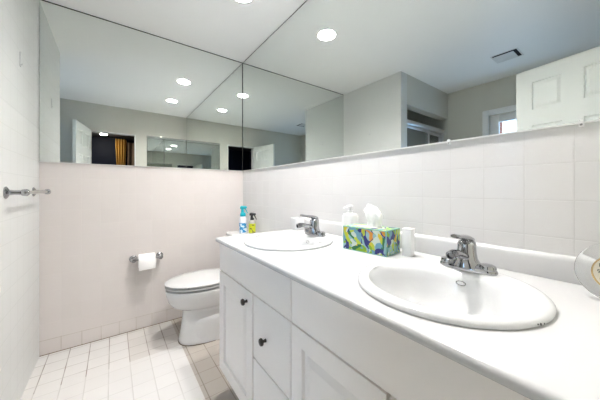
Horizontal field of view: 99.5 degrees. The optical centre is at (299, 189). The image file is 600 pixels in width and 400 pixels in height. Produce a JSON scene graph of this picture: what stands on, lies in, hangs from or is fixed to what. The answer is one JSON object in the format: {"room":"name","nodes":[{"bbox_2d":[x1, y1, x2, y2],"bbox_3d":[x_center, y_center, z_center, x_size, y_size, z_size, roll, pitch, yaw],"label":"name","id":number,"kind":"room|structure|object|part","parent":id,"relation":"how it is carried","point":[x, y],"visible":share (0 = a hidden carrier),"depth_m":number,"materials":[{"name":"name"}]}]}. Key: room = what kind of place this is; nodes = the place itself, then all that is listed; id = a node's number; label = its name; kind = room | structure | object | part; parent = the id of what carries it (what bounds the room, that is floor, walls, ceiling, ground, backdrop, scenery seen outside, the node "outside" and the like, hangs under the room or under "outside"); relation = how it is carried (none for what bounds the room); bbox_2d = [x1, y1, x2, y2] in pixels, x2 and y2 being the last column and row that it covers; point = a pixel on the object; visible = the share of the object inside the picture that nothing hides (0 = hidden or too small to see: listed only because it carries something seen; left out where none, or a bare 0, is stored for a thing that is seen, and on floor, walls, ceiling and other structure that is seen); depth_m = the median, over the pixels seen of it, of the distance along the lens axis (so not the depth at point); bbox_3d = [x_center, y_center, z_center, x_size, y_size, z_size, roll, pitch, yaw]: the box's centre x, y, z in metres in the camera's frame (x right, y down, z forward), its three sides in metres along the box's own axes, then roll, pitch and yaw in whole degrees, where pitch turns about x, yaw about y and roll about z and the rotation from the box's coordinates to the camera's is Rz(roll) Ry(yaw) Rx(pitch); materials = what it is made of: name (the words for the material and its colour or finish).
{"room":"bathroom","nodes":[
{"label":"bathroom","id":0,"kind":"room"},
{"bbox_2d":[0,0,38,399],"bbox_3d":[-1.547,-0.079,1.327,0.120,2.400,0.850,0,0,-36],"label":"wall","id":1,"kind":"structure","parent":0,"point":[19,19],"depth_m":1.33,"materials":[{"name":"tile"}]},
{"bbox_2d":[3,186,50,198],"bbox_3d":[-1.470,0.014,1.392,0.080,0.058,0.566,0,0,-36],"label":"towel bar","id":2,"kind":"object","parent":1,"relation":"attached to","point":[6,192],"visible":1,"depth_m":1.19,"materials":[{"name":"silver metal"}]},
{"bbox_3d":[-1.320,0.014,1.188,0.080,0.058,0.058,0,0,-36],"label":"post","id":3,"kind":"part","parent":2,"relation":"part of","materials":[{"name":"silver metal"}]},
{"bbox_3d":[-1.621,0.014,1.597,0.080,0.058,0.058,0,0,-36],"label":"post","id":4,"kind":"part","parent":2,"relation":"part of","materials":[{"name":"silver metal"}]},
{"bbox_2d":[20,318,238,399],"bbox_3d":[-0.880,1.161,0.824,2.759,0.080,2.651,0,0,-36],"label":"floor","id":5,"kind":"structure","parent":0,"point":[148,363],"depth_m":1.57,"materials":[{"name":"tile"}]},
{"bbox_2d":[164,230,258,345],"bbox_3d":[-0.660,0.752,2.035,0.760,0.738,0.460,0,0,-36],"label":"toilet","id":6,"kind":"object","parent":5,"relation":"on","point":[195,293],"visible":0.58,"depth_m":1.85,"materials":[{"name":"white ceramic"}]},
{"bbox_3d":[-0.760,0.705,1.962,0.506,0.015,0.372,0,0,-36],"label":"seat","id":7,"kind":"part","parent":6,"relation":"part of","materials":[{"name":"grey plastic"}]},
{"bbox_3d":[-0.761,0.678,1.961,0.509,0.016,0.380,0,0,-36],"label":"lid","id":8,"kind":"part","parent":6,"relation":"part of","materials":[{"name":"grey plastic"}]},
{"bbox_3d":[-0.736,0.922,1.979,0.558,0.398,0.374,0,0,-36],"label":"bowl","id":9,"kind":"part","parent":6,"relation":"part of","materials":[{"name":"white ceramic"}]},
{"bbox_3d":[-0.449,0.398,2.191,0.236,0.029,0.460,0,0,-36],"label":"tank lid","id":10,"kind":"part","parent":6,"relation":"part of","materials":[{"name":"white ceramic"}]},
{"bbox_2d":[239,206,247,233],"bbox_3d":[-0.493,0.262,2.196,0.063,0.243,0.065,0,0,39],"label":"spray bottle","id":11,"kind":"object","parent":6,"relation":"on","point":[242,220],"visible":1,"depth_m":2.18,"materials":[{"name":"white plastic"}]},
{"bbox_2d":[249,213,256,233],"bbox_3d":[-0.419,0.292,2.231,0.063,0.182,0.061,0,0,-45],"label":"spray bottle","id":12,"kind":"object","parent":6,"relation":"on","point":[252,224],"visible":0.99,"depth_m":2.21,"materials":[{"name":"yellow plastic"}]},
{"bbox_2d":[220,244,530,399],"bbox_3d":[0.203,0.706,0.992,0.612,0.831,1.433,0,0,-36],"label":"vanity cabinet","id":13,"kind":"object","parent":5,"relation":"on","point":[281,338],"visible":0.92,"depth_m":0.76,"materials":[{"name":"paint"}]},
{"bbox_3d":[-0.316,0.711,1.241,0.016,0.536,0.411,0,0,-36],"label":"door","id":14,"kind":"part","parent":13,"relation":"part of","materials":[{"name":"paint"}]},
{"bbox_3d":[-0.244,0.489,1.107,0.028,0.029,0.029,0,0,-36],"label":"knob","id":15,"kind":"part","parent":13,"relation":"part of","materials":[{"name":"brown metal"}]},
{"bbox_3d":[-0.143,0.581,0.970,0.028,0.029,0.029,0,0,-36],"label":"knob","id":16,"kind":"part","parent":13,"relation":"part of","materials":[{"name":"brown metal"}]},
{"bbox_3d":[-0.108,0.843,0.959,0.016,0.272,0.279,0,0,-36],"label":"drawer","id":17,"kind":"part","parent":13,"relation":"part of","materials":[{"name":"paint"}]},
{"bbox_3d":[-0.108,0.572,0.959,0.016,0.259,0.279,0,0,-36],"label":"drawer","id":18,"kind":"part","parent":13,"relation":"part of","materials":[{"name":"paint"}]},
{"bbox_3d":[0.086,0.711,0.697,0.016,0.537,0.360,0,0,-36],"label":"door","id":19,"kind":"part","parent":13,"relation":"part of","materials":[{"name":"paint"}]},
{"bbox_2d":[216,229,599,399],"bbox_3d":[0.203,0.277,1.001,0.604,0.025,1.449,0,0,-36],"label":"countertop","id":20,"kind":"structure","parent":13,"relation":"on","point":[559,359],"depth_m":0.48,"materials":[{"name":"laminate"}]},
{"bbox_2d":[244,231,332,250],"bbox_3d":[-0.058,0.331,1.305,0.454,0.166,0.446,0,0,-36],"label":"sink","id":21,"kind":"object","parent":20,"relation":"in","point":[281,240],"visible":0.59,"depth_m":1.40,"materials":[{"name":"white ceramic"}]},
{"bbox_2d":[291,217,303,230],"bbox_3d":[-0.017,0.224,1.683,0.072,0.080,0.070,0,0,-36],"label":"toothbrush holder","id":22,"kind":"object","parent":20,"relation":"on","point":[294,220],"visible":0.84,"depth_m":1.66,"materials":[{"name":"white ceramic"}]},
{"bbox_2d":[296,214,325,236],"bbox_3d":[0.054,0.192,1.405,0.159,0.120,0.145,0,0,-4],"label":"faucet","id":23,"kind":"object","parent":20,"relation":"on","point":[313,229],"visible":1,"depth_m":1.38,"materials":[{"name":"silver metal"}]},
{"bbox_3d":[0.041,0.202,1.378,0.093,0.049,0.034,0,0,-36],"label":"spout","id":24,"kind":"part","parent":23,"relation":"part of","materials":[{"name":"silver metal"}]},
{"bbox_3d":[0.052,0.153,1.386,0.117,0.044,0.038,0,0,-36],"label":"lever","id":25,"kind":"part","parent":23,"relation":"part of","materials":[{"name":"silver metal"}]},
{"bbox_3d":[0.081,0.237,1.407,0.056,0.028,0.162,0,0,-36],"label":"plate","id":26,"kind":"part","parent":23,"relation":"part of","materials":[{"name":"silver metal"}]},
{"bbox_2d":[342,205,357,239],"bbox_3d":[0.253,0.172,1.311,0.079,0.185,0.074,0,0,-36],"label":"soap dispenser","id":27,"kind":"object","parent":20,"relation":"on","point":[348,218],"visible":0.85,"depth_m":1.29,"materials":[{"name":"white plastic"}]},
{"bbox_2d":[343,204,399,256],"bbox_3d":[0.307,0.164,1.106,0.119,0.201,0.208,0,0,-44],"label":"tissue box","id":28,"kind":"object","parent":20,"relation":"on","point":[373,238],"visible":1,"depth_m":1.06,"materials":[{"name":"multicoloured cardboard"}]},
{"bbox_2d":[402,227,414,256],"bbox_3d":[0.433,0.209,1.014,0.032,0.110,0.037,0,0,-41],"label":"cup","id":29,"kind":"object","parent":20,"relation":"on","point":[408,234],"visible":1,"depth_m":1.00,"materials":[{"name":"white plastic"}]},
{"bbox_2d":[358,259,556,329],"bbox_3d":[0.389,0.331,0.698,0.454,0.166,0.446,0,0,-36],"label":"sink","id":30,"kind":"object","parent":20,"relation":"in","point":[431,290],"visible":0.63,"depth_m":0.72,"materials":[{"name":"white ceramic"}]},
{"bbox_2d":[440,234,497,275],"bbox_3d":[0.503,0.192,0.804,0.159,0.120,0.145,0,0,-4],"label":"faucet","id":31,"kind":"object","parent":20,"relation":"on","point":[465,258],"visible":1,"depth_m":0.78,"materials":[{"name":"silver metal"}]},
{"bbox_3d":[0.490,0.202,0.777,0.093,0.049,0.034,0,0,-36],"label":"spout","id":32,"kind":"part","parent":31,"relation":"part of","materials":[{"name":"silver metal"}]},
{"bbox_3d":[0.501,0.153,0.785,0.117,0.044,0.038,0,0,-36],"label":"lever","id":33,"kind":"part","parent":31,"relation":"part of","materials":[{"name":"silver metal"}]},
{"bbox_3d":[0.530,0.237,0.806,0.056,0.028,0.162,0,0,-36],"label":"plate","id":34,"kind":"part","parent":31,"relation":"part of","materials":[{"name":"silver metal"}]},
{"bbox_2d":[574,244,599,297],"bbox_3d":[0.727,0.193,0.578,0.019,0.142,0.142,0,0,-36],"label":"plate","id":35,"kind":"object","parent":20,"relation":"on","point":[587,263],"visible":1,"depth_m":0.61,"materials":[{"name":"white ceramic"}]},
{"bbox_2d":[39,162,242,355],"bbox_3d":[-1.201,-0.079,2.172,1.678,2.400,0.100,0,0,-36],"label":"wall","id":36,"kind":"structure","parent":0,"point":[94,218],"depth_m":1.96,"materials":[{"name":"tile"}]},
{"bbox_2d":[39,317,181,356],"bbox_3d":[-1.162,1.119,2.136,1.456,0.004,0.004,0,0,-36],"label":"trim","id":37,"kind":"structure","parent":36,"relation":"attached to","point":[179,317],"depth_m":1.91,"materials":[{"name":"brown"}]},
{"bbox_2d":[39,0,242,170],"bbox_3d":[-1.162,-0.732,2.133,1.453,1.094,0.009,0,0,-36],"label":"mirror","id":38,"kind":"object","parent":36,"relation":"attached to","point":[111,93],"visible":1,"depth_m":2.00,"materials":[{"name":"silver mirror"}]},
{"bbox_2d":[129,252,162,262],"bbox_3d":[-1.228,0.549,2.041,0.239,0.055,0.078,0,0,-36],"label":"paper holder","id":39,"kind":"object","parent":36,"relation":"attached to","point":[159,255],"visible":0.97,"depth_m":2.02,"materials":[{"name":"silver metal"}]},
{"bbox_3d":[-1.302,0.549,1.987,0.055,0.055,0.078,0,0,-36],"label":"post","id":40,"kind":"part","parent":39,"relation":"part of","materials":[{"name":"silver metal"}]},
{"bbox_2d":[138,252,155,270],"bbox_3d":[-1.218,0.566,2.018,0.112,0.118,0.104,0,0,-36],"label":"toilet roll","id":41,"kind":"object","parent":39,"relation":"hanging from","point":[146,261],"visible":0.97,"depth_m":1.98,"materials":[{"name":"paper"}]},
{"bbox_3d":[-1.154,0.549,2.096,0.055,0.055,0.078,0,0,-36],"label":"post","id":42,"kind":"part","parent":39,"relation":"part of","materials":[{"name":"silver metal"}]},
{"bbox_2d":[45,0,305,62],"bbox_3d":[-0.880,-1.339,0.824,2.759,0.120,2.651,0,0,-36],"label":"ceiling","id":43,"kind":"structure","parent":0,"point":[230,29],"depth_m":1.90,"materials":[{"name":"paint"}]},
{"bbox_2d":[234,0,253,3],"bbox_3d":[-0.380,-1.304,1.662,0.176,0.060,0.176,0,0,-36],"label":"recessed light","id":44,"kind":"object","parent":43,"relation":"in","point":[237,1],"visible":1,"depth_m":1.73,"materials":[{"name":"white plastic"}]},
{"bbox_2d":[243,121,599,256],"bbox_3d":[0.220,-0.079,1.573,0.100,2.400,2.551,0,0,-36],"label":"wall","id":45,"kind":"structure","parent":0,"point":[535,190],"depth_m":0.94,"materials":[{"name":"tile"}]},
{"bbox_2d":[243,0,599,170],"bbox_3d":[0.148,-0.732,1.578,0.009,1.094,2.441,0,0,-36],"label":"mirror","id":46,"kind":"object","parent":45,"relation":"attached to","point":[337,78],"visible":1,"depth_m":1.11,"materials":[{"name":"silver mirror"}]},
{"bbox_2d":[304,217,582,285],"bbox_3d":[0.441,0.227,1.169,0.020,0.074,1.437,0,0,-36],"label":"backsplash","id":47,"kind":"structure","parent":45,"relation":"attached to","point":[558,267],"depth_m":0.83,"materials":[{"name":"laminate"}]},
{"bbox_2d":[579,119,583,126],"bbox_3d":[0.786,-0.185,0.709,0.013,0.019,0.010,0,0,-36],"label":"mirror clip","id":48,"kind":"object","parent":45,"relation":"attached to","point":[581,122],"visible":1,"depth_m":0.71,"materials":[{"name":"white plastic"}]}
]}

